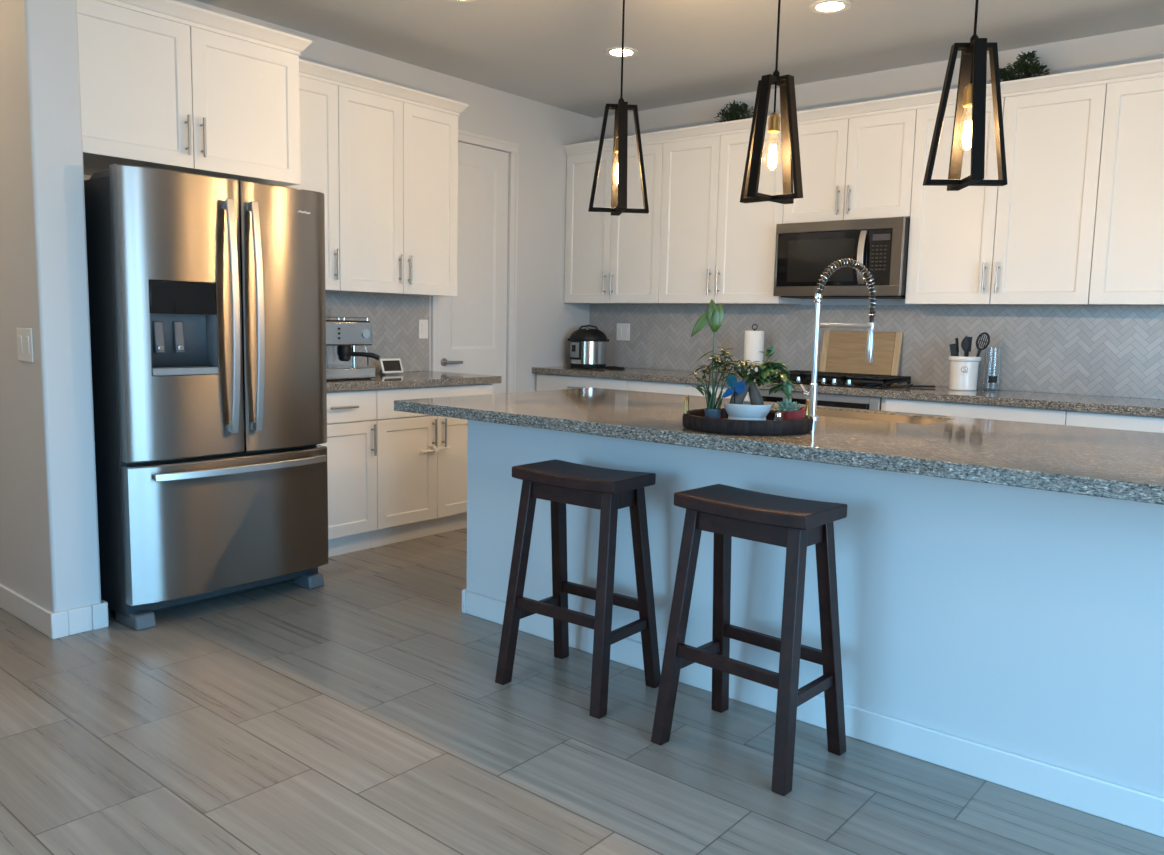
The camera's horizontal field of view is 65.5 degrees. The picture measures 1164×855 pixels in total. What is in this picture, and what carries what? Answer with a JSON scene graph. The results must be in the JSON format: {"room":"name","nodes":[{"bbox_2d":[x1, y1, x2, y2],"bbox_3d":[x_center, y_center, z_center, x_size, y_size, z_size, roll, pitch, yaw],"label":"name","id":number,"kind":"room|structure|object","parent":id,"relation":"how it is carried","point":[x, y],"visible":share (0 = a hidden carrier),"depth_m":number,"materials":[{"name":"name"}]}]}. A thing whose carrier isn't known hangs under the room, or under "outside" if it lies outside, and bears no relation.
{"room":"kitchen","nodes":[
{"label":"kitchen","id":0,"kind":"room"},
{"bbox_2d":[0,0,100,612],"bbox_3d":[-3.249,-0.739,4.469,3.430,2.790,0.177,7,9,40],"label":"wall","id":1,"kind":"structure","parent":0,"point":[49,536],"depth_m":3.42,"materials":[{"name":"paint"}]},
{"bbox_2d":[0,583,48,635],"bbox_3d":[-3.350,0.603,4.559,3.400,0.100,0.014,7,9,40],"label":"baseboard","id":2,"kind":"structure","parent":1,"relation":"attached to","point":[21,607],"depth_m":3.62,"materials":[{"name":"paint"}]},
{"bbox_2d":[16,328,33,361],"bbox_3d":[-2.117,-0.314,3.434,0.146,0.126,0.010,7,9,40],"label":"light switch","id":3,"kind":"object","parent":1,"relation":"attached to","point":[24,335],"visible":1,"depth_m":3.43,"materials":[{"name":"white plastic"}]},
{"bbox_2d":[47,600,108,638],"bbox_3d":[-1.968,0.750,3.536,0.045,0.100,0.209,7,9,40],"label":"baseboard","id":4,"kind":"structure","parent":1,"relation":"attached to","point":[79,619],"depth_m":3.51,"materials":[{"name":"paint"}]},
{"bbox_2d":[84,0,593,392],"bbox_3d":[-1.282,-0.823,5.554,0.150,2.790,4.018,7,9,40],"label":"wall","id":5,"kind":"structure","parent":0,"point":[545,323],"depth_m":6.45,"materials":[{"name":"paint"}]},
{"bbox_2d":[77,0,300,185],"bbox_3d":[-1.900,-1.442,4.073,0.671,0.592,1.050,7,9,40],"label":"upper cabinet","id":6,"kind":"object","parent":5,"relation":"attached to","point":[156,92],"visible":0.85,"depth_m":3.86,"materials":[{"name":"paint"}]},
{"bbox_2d":[97,0,468,115],"bbox_3d":[-1.464,-1.821,4.543,0.675,0.070,2.386,7,9,40],"label":"crown molding","id":7,"kind":"structure","parent":6,"relation":"on","point":[171,10],"depth_m":4.16,"materials":[{"name":"paint"}]},
{"bbox_2d":[285,76,339,290],"bbox_3d":[-1.548,-1.272,4.770,0.354,1.074,0.437,7,9,40],"label":"upper cabinet","id":8,"kind":"object","parent":5,"relation":"attached to","point":[318,100],"visible":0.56,"depth_m":4.76,"materials":[{"name":"paint"}]},
{"bbox_2d":[325,292,428,372],"bbox_3d":[-1.411,-0.553,5.311,0.007,0.475,1.330,7,9,40],"label":"tile backsplash","id":9,"kind":"structure","parent":5,"relation":"attached to","point":[394,319],"depth_m":5.57,"materials":[{"name":"tile"}]},
{"bbox_2d":[419,320,427,338],"bbox_3d":[-1.011,-0.627,5.769,0.010,0.120,0.074,7,9,40],"label":"light switch","id":10,"kind":"object","parent":9,"relation":"attached to","point":[423,324],"visible":1,"depth_m":5.77,"materials":[{"name":"white plastic"}]},
{"bbox_2d":[325,86,457,295],"bbox_3d":[-1.133,-1.320,5.263,0.354,1.074,0.851,7,9,40],"label":"upper cabinet","id":11,"kind":"object","parent":5,"relation":"attached to","point":[398,160],"visible":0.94,"depth_m":5.15,"materials":[{"name":"paint"}]},
{"bbox_2d":[440,142,508,393],"bbox_3d":[-0.724,-0.683,6.126,0.102,2.388,0.632,7,9,40],"label":"door","id":12,"kind":"structure","parent":5,"relation":"in","point":[473,322],"depth_m":6.13,"materials":[{"name":"paint"}]},
{"bbox_2d":[431,129,518,392],"bbox_3d":[-0.717,-0.713,6.117,0.019,2.466,0.772,7,9,40],"label":"trim","id":13,"kind":"structure","parent":5,"relation":"attached to","point":[464,136],"depth_m":6.28,"materials":[{"name":"paint"}]},
{"bbox_2d":[0,528,1163,854],"bbox_3d":[-1.131,1.051,1.952,10.600,0.100,10.000,7,9,40],"label":"floor","id":14,"kind":"structure","parent":0,"point":[360,712],"depth_m":2.61,"materials":[{"name":"grey tile"}]},
{"bbox_2d":[84,164,328,630],"bbox_3d":[-1.765,-0.155,4.040,1.036,1.790,0.892,7,9,40],"label":"refrigerator","id":15,"kind":"object","parent":14,"relation":"on","point":[207,298],"visible":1,"depth_m":3.65,"materials":[{"name":"grey metal"}]},
{"bbox_2d":[317,390,376,556],"bbox_3d":[-1.460,0.220,4.849,0.656,0.872,0.445,7,9,40],"label":"base cabinet","id":16,"kind":"object","parent":14,"relation":"on","point":[351,444],"visible":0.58,"depth_m":4.72,"materials":[{"name":"paint"}]},
{"bbox_2d":[370,384,491,547],"bbox_3d":[-1.042,0.172,5.346,0.656,0.872,0.853,7,9,40],"label":"base cabinet","id":17,"kind":"object","parent":14,"relation":"on","point":[420,494],"visible":0.58,"depth_m":5.08,"materials":[{"name":"paint"}]},
{"bbox_2d":[326,371,501,391],"bbox_3d":[-1.165,-0.267,5.142,0.652,0.042,1.345,7,9,40],"label":"countertop","id":18,"kind":"structure","parent":17,"relation":"on","point":[412,379],"depth_m":5.04,"materials":[{"name":"stone"}]},
{"bbox_2d":[326,316,379,380],"bbox_3d":[-1.344,-0.456,4.900,0.413,0.381,0.340,7,9,40],"label":"espresso machine","id":19,"kind":"object","parent":18,"relation":"on","point":[343,336],"visible":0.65,"depth_m":4.86,"materials":[{"name":"metal"}]},
{"bbox_2d":[326,366,375,379],"bbox_3d":[-1.363,-0.302,4.932,0.330,0.058,0.340,7,9,40],"label":"drip tray","id":20,"kind":"object","parent":19,"relation":"on","point":[332,372],"depth_m":4.84,"materials":[{"name":"metal"}]},
{"bbox_2d":[379,358,402,374],"bbox_3d":[-1.149,-0.364,5.388,0.084,0.094,0.152,7,9,40],"label":"smart display","id":21,"kind":"object","parent":18,"relation":"on","point":[393,366],"visible":1,"depth_m":5.37,"materials":[{"name":"white plastic"}]},
{"bbox_2d":[420,445,449,452],"bbox_3d":[-0.822,0.117,5.099,0.042,0.038,0.199,7,9,40],"label":"lock","id":22,"kind":"object","parent":17,"relation":"attached to","point":[432,448],"visible":1,"depth_m":5.07,"materials":[{"name":"white plastic"}]},
{"bbox_2d":[495,459,660,718],"bbox_3d":[-0.005,0.515,3.091,0.452,0.751,0.363,6,8,38],"label":"bar stool","id":23,"kind":"object","parent":14,"relation":"on","point":[561,483],"visible":1,"depth_m":3.04,"materials":[{"name":"brown wood"}]},
{"bbox_2d":[536,373,626,390],"bbox_3d":[0.161,0.050,6.625,0.830,0.872,0.656,7,9,40],"label":"base cabinet","id":24,"kind":"object","parent":14,"relation":"on","point":[544,382],"visible":0.12,"depth_m":6.39,"materials":[{"name":"paint"}]},
{"bbox_2d":[627,380,749,399],"bbox_3d":[0.835,0.129,6.066,0.924,0.872,0.656,7,9,40],"label":"base cabinet","id":25,"kind":"object","parent":14,"relation":"on","point":[632,385],"visible":0.03,"depth_m":5.87,"materials":[{"name":"paint"}]},
{"bbox_2d":[651,484,846,795],"bbox_3d":[0.502,0.577,2.649,0.452,0.751,0.363,7,9,42],"label":"bar stool","id":26,"kind":"object","parent":14,"relation":"on","point":[725,511],"visible":1,"depth_m":2.59,"materials":[{"name":"brown wood"}]},
{"bbox_2d":[462,420,1163,837],"bbox_3d":[0.937,0.454,3.264,2.947,0.872,0.985,7,9,40],"label":"kitchen island","id":27,"kind":"object","parent":14,"relation":"on","point":[1012,637],"visible":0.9,"depth_m":2.59,"materials":[{"name":"paint"}]},
{"bbox_2d":[394,388,1163,504],"bbox_3d":[0.856,0.005,3.150,3.166,0.042,1.271,7,9,40],"label":"island countertop","id":28,"kind":"structure","parent":27,"relation":"on","point":[1128,465],"depth_m":2.75,"materials":[{"name":"stone"}]},
{"bbox_2d":[683,395,812,435],"bbox_3d":[0.531,-0.046,2.914,0.413,0.100,0.412,7,9,40],"label":"serving tray","id":29,"kind":"object","parent":28,"relation":"on","point":[695,420],"visible":0.87,"depth_m":2.75,"materials":[{"name":"brown wood"}]},
{"bbox_2d":[686,299,741,418],"bbox_3d":[0.433,-0.212,2.911,0.175,0.398,0.165,7,9,40],"label":"potted plant","id":30,"kind":"object","parent":29,"relation":"on","point":[714,315],"visible":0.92,"depth_m":2.88,"materials":[{"name":"green plant"}]},
{"bbox_2d":[723,346,796,419],"bbox_3d":[0.561,-0.131,2.862,0.233,0.255,0.159,2,7,7],"label":"bonsai","id":31,"kind":"object","parent":29,"relation":"on","point":[754,409],"visible":0.96,"depth_m":2.83,"materials":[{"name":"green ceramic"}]},
{"bbox_2d":[722,375,745,403],"bbox_3d":[0.473,-0.114,2.822,0.072,0.102,0.009,3,7,12],"label":"ornament","id":32,"kind":"object","parent":31,"relation":"on","point":[739,387],"visible":1,"depth_m":2.82,"materials":[{"name":"blue metal"}]},
{"bbox_2d":[775,412,781,416],"bbox_3d":[0.605,-0.020,2.786,0.035,0.054,0.034,7,9,40],"label":"salt shaker","id":33,"kind":"object","parent":29,"relation":"on","point":[778,414],"visible":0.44,"depth_m":2.78,"materials":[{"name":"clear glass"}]},
{"bbox_2d":[774,397,805,419],"bbox_3d":[0.651,-0.046,2.832,0.094,0.096,0.084,7,9,40],"label":"succulent","id":34,"kind":"object","parent":29,"relation":"on","point":[789,411],"visible":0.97,"depth_m":2.81,"materials":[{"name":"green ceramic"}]},
{"bbox_2d":[800,258,876,418],"bbox_3d":[0.963,-0.328,3.332,0.303,0.582,0.118,0,7,-13],"label":"faucet","id":35,"kind":"object","parent":28,"relation":"on","point":[870,326],"visible":0.98,"depth_m":3.29,"materials":[{"name":"silver metal"}]},
{"bbox_2d":[771,405,949,424],"bbox_3d":[1.006,0.071,3.534,0.763,0.246,0.324,7,9,40],"label":"sink","id":36,"kind":"object","parent":28,"relation":"in","point":[819,412],"visible":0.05,"depth_m":3.59,"materials":[{"name":"metal"}]},
{"bbox_2d":[758,389,885,410],"bbox_3d":[1.506,0.209,5.491,0.844,0.871,0.669,7,9,40],"label":"wall oven","id":37,"kind":"object","parent":14,"relation":"on","point":[831,400],"visible":0.18,"depth_m":5.15,"materials":[{"name":"metal"}]},
{"bbox_2d":[885,398,1066,424],"bbox_3d":[2.183,0.286,4.947,0.895,0.872,0.656,7,9,40],"label":"base cabinet","id":38,"kind":"object","parent":14,"relation":"on","point":[1020,414],"visible":0.03,"depth_m":4.65,"materials":[{"name":"paint"}]},
{"bbox_2d":[1066,411,1163,432],"bbox_3d":[2.883,0.368,4.366,0.927,0.872,0.656,7,9,40],"label":"base cabinet","id":39,"kind":"object","parent":14,"relation":"on","point":[1073,418],"visible":0.08,"depth_m":4.26,"materials":[{"name":"paint"}]},
{"bbox_2d":[532,366,1163,416],"bbox_3d":[1.553,-0.243,5.427,4.460,0.042,0.658,7,9,40],"label":"countertop","id":40,"kind":"structure","parent":39,"relation":"on","point":[1026,399],"depth_m":4.83,"materials":[{"name":"stone"}]},
{"bbox_2d":[567,325,608,367],"bbox_3d":[0.046,-0.606,6.729,0.280,0.317,0.281,7,9,40],"label":"pressure cooker","id":41,"kind":"object","parent":40,"relation":"on","point":[587,345],"visible":1,"depth_m":6.62,"materials":[{"name":"black plastic"}]},
{"bbox_2d":[604,366,624,368],"bbox_3d":[0.231,-0.441,6.662,0.126,0.012,0.204,-1,7,-21],"label":"power cord","id":42,"kind":"object","parent":40,"relation":"on","point":[608,367],"visible":1,"depth_m":6.60,"materials":[{"name":"black plastic"}]},
{"bbox_2d":[755,370,912,388],"bbox_3d":[1.512,-0.293,5.439,0.775,0.054,0.515,7,9,40],"label":"cooktop","id":43,"kind":"object","parent":40,"relation":"in","point":[874,381],"visible":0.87,"depth_m":5.28,"materials":[{"name":"black metal"}]},
{"bbox_2d":[819,330,902,375],"bbox_3d":[1.727,-0.442,5.629,0.505,0.313,0.067,7,9,40],"label":"cutting board","id":44,"kind":"object","parent":40,"relation":"on","point":[842,351],"visible":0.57,"depth_m":5.62,"materials":[{"name":"brown wood"}]},
{"bbox_2d":[894,385,935,387],"bbox_3d":[1.891,-0.234,5.163,0.268,0.011,0.064,-1,7,-21],"label":"spatula","id":45,"kind":"object","parent":40,"relation":"on","point":[906,386],"visible":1,"depth_m":5.16,"materials":[{"name":"black plastic"}]},
{"bbox_2d":[948,338,980,390],"bbox_3d":[2.138,-0.355,5.060,0.172,0.289,0.172,7,9,40],"label":"utensil crock","id":46,"kind":"object","parent":40,"relation":"on","point":[963,375],"depth_m":5.01,"materials":[{"name":"white ceramic"}]},
{"bbox_2d":[949,344,956,355],"bbox_3d":[2.089,-0.352,5.070,0.071,0.238,0.016,2,7,10],"label":"turner","id":47,"kind":"object","parent":46,"relation":"in","point":[953,351],"visible":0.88,"depth_m":5.06,"materials":[{"name":"black plastic"}]},
{"bbox_2d":[961,336,970,356],"bbox_3d":[2.133,-0.369,5.042,0.050,0.278,0.021,4,7,20],"label":"spoon","id":48,"kind":"object","parent":46,"relation":"in","point":[965,344],"visible":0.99,"depth_m":5.03,"materials":[{"name":"black plastic"}]},
{"bbox_2d":[967,337,971,356],"bbox_3d":[2.168,-0.372,5.088,0.036,0.275,0.023,2,7,10],"label":"spatula","id":49,"kind":"object","parent":46,"relation":"in","point":[970,338],"visible":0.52,"depth_m":5.08,"materials":[{"name":"black plastic"}]},
{"bbox_2d":[976,332,989,356],"bbox_3d":[2.207,-0.378,5.038,0.109,0.304,0.017,2,7,5],"label":"slotted spoon","id":50,"kind":"object","parent":46,"relation":"in","point":[981,334],"visible":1,"depth_m":5.02,"materials":[{"name":"black plastic"}]},
{"bbox_2d":[988,376,996,382],"bbox_3d":[2.299,-0.330,5.072,0.098,0.243,0.098,7,9,40],"label":"glass bottle","id":51,"kind":"object","parent":40,"relation":"on","point":[991,379],"visible":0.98,"depth_m":5.03,"materials":[{"name":"black glass"}]},
{"bbox_2d":[195,0,1163,117],"bbox_3d":[-1.070,-1.819,1.621,10.600,0.100,10.000,7,9,40],"label":"ceiling","id":52,"kind":"structure","parent":0,"point":[550,52],"depth_m":4.85,"materials":[{"name":"paint"}]},
{"bbox_2d":[448,0,475,2],"bbox_3d":[-0.587,-2.066,4.322,0.196,0.009,0.196,7,9,40],"label":"recessed light","id":53,"kind":"object","parent":52,"relation":"in","point":[461,1],"visible":1,"depth_m":4.39,"materials":[{"name":"white"}]},
{"bbox_2d":[588,0,648,215],"bbox_3d":[0.159,-1.417,3.594,0.197,1.101,0.197,7,9,40],"label":"pendant light","id":54,"kind":"object","parent":52,"relation":"hanging from","point":[620,145],"visible":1,"depth_m":3.60,"materials":[{"name":"black metal"}]},
{"bbox_2d":[615,136,617,152],"bbox_3d":[0.153,-1.137,3.626,0.044,0.066,0.044,1,7,-5],"label":"socket","id":55,"kind":"object","parent":54,"relation":"attached to","point":[616,141],"depth_m":3.62,"materials":[{"name":"gold metal"}]},
{"bbox_2d":[604,47,637,57],"bbox_3d":[0.226,-2.149,5.187,0.196,0.009,0.196,7,9,40],"label":"recessed light","id":56,"kind":"object","parent":52,"relation":"in","point":[615,52],"visible":0.93,"depth_m":5.18,"materials":[{"name":"paint"}]},
{"bbox_2d":[740,0,802,203],"bbox_3d":[0.683,-1.355,3.159,0.197,1.101,0.197,1,7,0],"label":"pendant light","id":57,"kind":"object","parent":52,"relation":"hanging from","point":[791,164],"visible":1,"depth_m":3.15,"materials":[{"name":"brown metal"}]},
{"bbox_2d":[768,112,779,132],"bbox_3d":[0.678,-1.076,3.191,0.044,0.066,0.044,-5,9,-44],"label":"socket","id":58,"kind":"object","parent":57,"relation":"attached to","point":[774,119],"depth_m":3.18,"materials":[{"name":"gold metal"}]},
{"bbox_2d":[809,0,850,13],"bbox_3d":[1.201,-2.035,4.378,0.196,0.009,0.196,7,9,40],"label":"recessed light","id":59,"kind":"object","parent":52,"relation":"in","point":[822,6],"visible":1,"depth_m":4.37,"materials":[{"name":"white"}]},
{"bbox_2d":[923,0,1006,190],"bbox_3d":[1.195,-1.296,2.735,0.197,1.101,0.197,-4,9,-40],"label":"pendant light","id":60,"kind":"object","parent":52,"relation":"hanging from","point":[971,90],"visible":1,"depth_m":2.76,"materials":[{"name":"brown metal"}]},
{"bbox_2d":[962,83,971,107],"bbox_3d":[1.189,-1.016,2.767,0.044,0.066,0.044,2,7,5],"label":"socket","id":61,"kind":"object","parent":60,"relation":"attached to","point":[967,99],"depth_m":2.76,"materials":[{"name":"gold metal"}]},
{"bbox_2d":[723,401,771,419],"bbox_3d":[0.525,-0.042,2.873,0.153,0.073,0.153,7,9,40],"label":"bowl","id":62,"kind":"object","parent":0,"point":[741,410],"depth_m":2.82,"materials":[{"name":"white ceramic"}]},
{"bbox_2d":[782,406,805,419],"bbox_3d":[0.660,-0.033,2.832,0.077,0.070,0.075,7,9,40],"label":"pot","id":63,"kind":"object","parent":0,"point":[788,412],"depth_m":2.81,"materials":[{"name":"red ceramic"}]},
{"bbox_2d":[594,24,1163,398],"bbox_3d":[3.026,-0.631,4.679,7.900,2.790,0.150,7,9,40],"label":"wall","id":64,"kind":"structure","parent":0,"point":[1147,43],"depth_m":5.43,"materials":[{"name":"paint"}]},
{"bbox_2d":[564,143,669,303],"bbox_3d":[0.295,-1.440,6.565,0.861,1.074,0.354,7,9,40],"label":"upper cabinet","id":65,"kind":"object","parent":64,"relation":"attached to","point":[610,259],"visible":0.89,"depth_m":6.46,"materials":[{"name":"paint"}]},
{"bbox_2d":[658,127,801,304],"bbox_3d":[0.979,-1.361,5.997,0.919,1.074,0.354,7,9,40],"label":"upper cabinet","id":66,"kind":"object","parent":64,"relation":"attached to","point":[718,247],"visible":0.84,"depth_m":5.90,"materials":[{"name":"paint"}]},
{"bbox_2d":[714,100,753,122],"bbox_3d":[1.007,-2.014,5.923,0.297,0.241,0.202,7,9,42],"label":"potted plant","id":67,"kind":"object","parent":66,"relation":"on","point":[735,110],"visible":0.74,"depth_m":5.88,"materials":[{"name":"green plant"}]},
{"bbox_2d":[783,109,916,223],"bbox_3d":[1.641,-1.527,5.425,0.790,0.584,0.354,7,9,40],"label":"upper cabinet","id":68,"kind":"object","parent":64,"relation":"attached to","point":[857,167],"visible":0.8,"depth_m":5.28,"materials":[{"name":"paint"}]},
{"bbox_2d":[773,217,909,298],"bbox_3d":[1.596,-1.004,5.444,0.788,0.443,0.445,7,9,40],"label":"microwave","id":69,"kind":"object","parent":68,"relation":"attached to","point":[804,250],"visible":0.89,"depth_m":5.29,"materials":[{"name":"silver metal"}]},
{"bbox_2d":[589,304,1163,398],"bbox_3d":[1.761,-0.525,5.650,4.442,0.475,0.007,7,9,40],"label":"tile backsplash","id":70,"kind":"structure","parent":64,"relation":"attached to","point":[1118,351],"depth_m":5.31,"materials":[{"name":"tile"}]},
{"bbox_2d":[616,323,629,340],"bbox_3d":[0.310,-0.722,6.840,0.123,0.127,0.010,7,9,40],"label":"outlet","id":71,"kind":"object","parent":70,"relation":"attached to","point":[623,330],"visible":1,"depth_m":6.84,"materials":[{"name":"white plastic"}]},
{"bbox_2d":[905,84,1106,305],"bbox_3d":[2.296,-1.207,4.904,0.930,1.074,0.354,7,9,40],"label":"upper cabinet","id":72,"kind":"object","parent":64,"relation":"attached to","point":[1028,240],"visible":0.95,"depth_m":4.74,"materials":[{"name":"paint"}]},
{"bbox_2d":[989,50,1049,83],"bbox_3d":[2.332,-1.865,4.818,0.315,0.254,0.188,7,9,40],"label":"potted plant","id":73,"kind":"object","parent":72,"relation":"on","point":[1022,66],"visible":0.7,"depth_m":4.77,"materials":[{"name":"green plant"}]},
{"bbox_2d":[1089,76,1163,305],"bbox_3d":[3.010,-1.123,4.311,0.930,1.074,0.354,7,9,40],"label":"upper cabinet","id":74,"kind":"object","parent":64,"relation":"attached to","point":[1127,269],"visible":1,"depth_m":4.41,"materials":[{"name":"paint"}]},
{"bbox_2d":[563,58,1163,155],"bbox_3d":[1.581,-1.837,5.247,4.440,0.070,0.060,7,9,40],"label":"crown molding","id":75,"kind":"structure","parent":74,"relation":"on","point":[1152,68],"depth_m":5.06,"materials":[{"name":"paint"}]},
{"bbox_3d":[1.115,-0.498,5.874,0.140,0.345,0.140,7,9,39],"label":"paper towel holder","id":76,"kind":"object","parent":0,"visible":0},
{"bbox_2d":[744,331,763,374],"bbox_3d":[1.115,-0.482,5.876,0.126,0.290,0.126,7,9,40],"label":"paper towel roll","id":77,"kind":"object","parent":76,"relation":"on","point":[753,340],"visible":0.57,"depth_m":5.82,"materials":[{"name":"white paper"}]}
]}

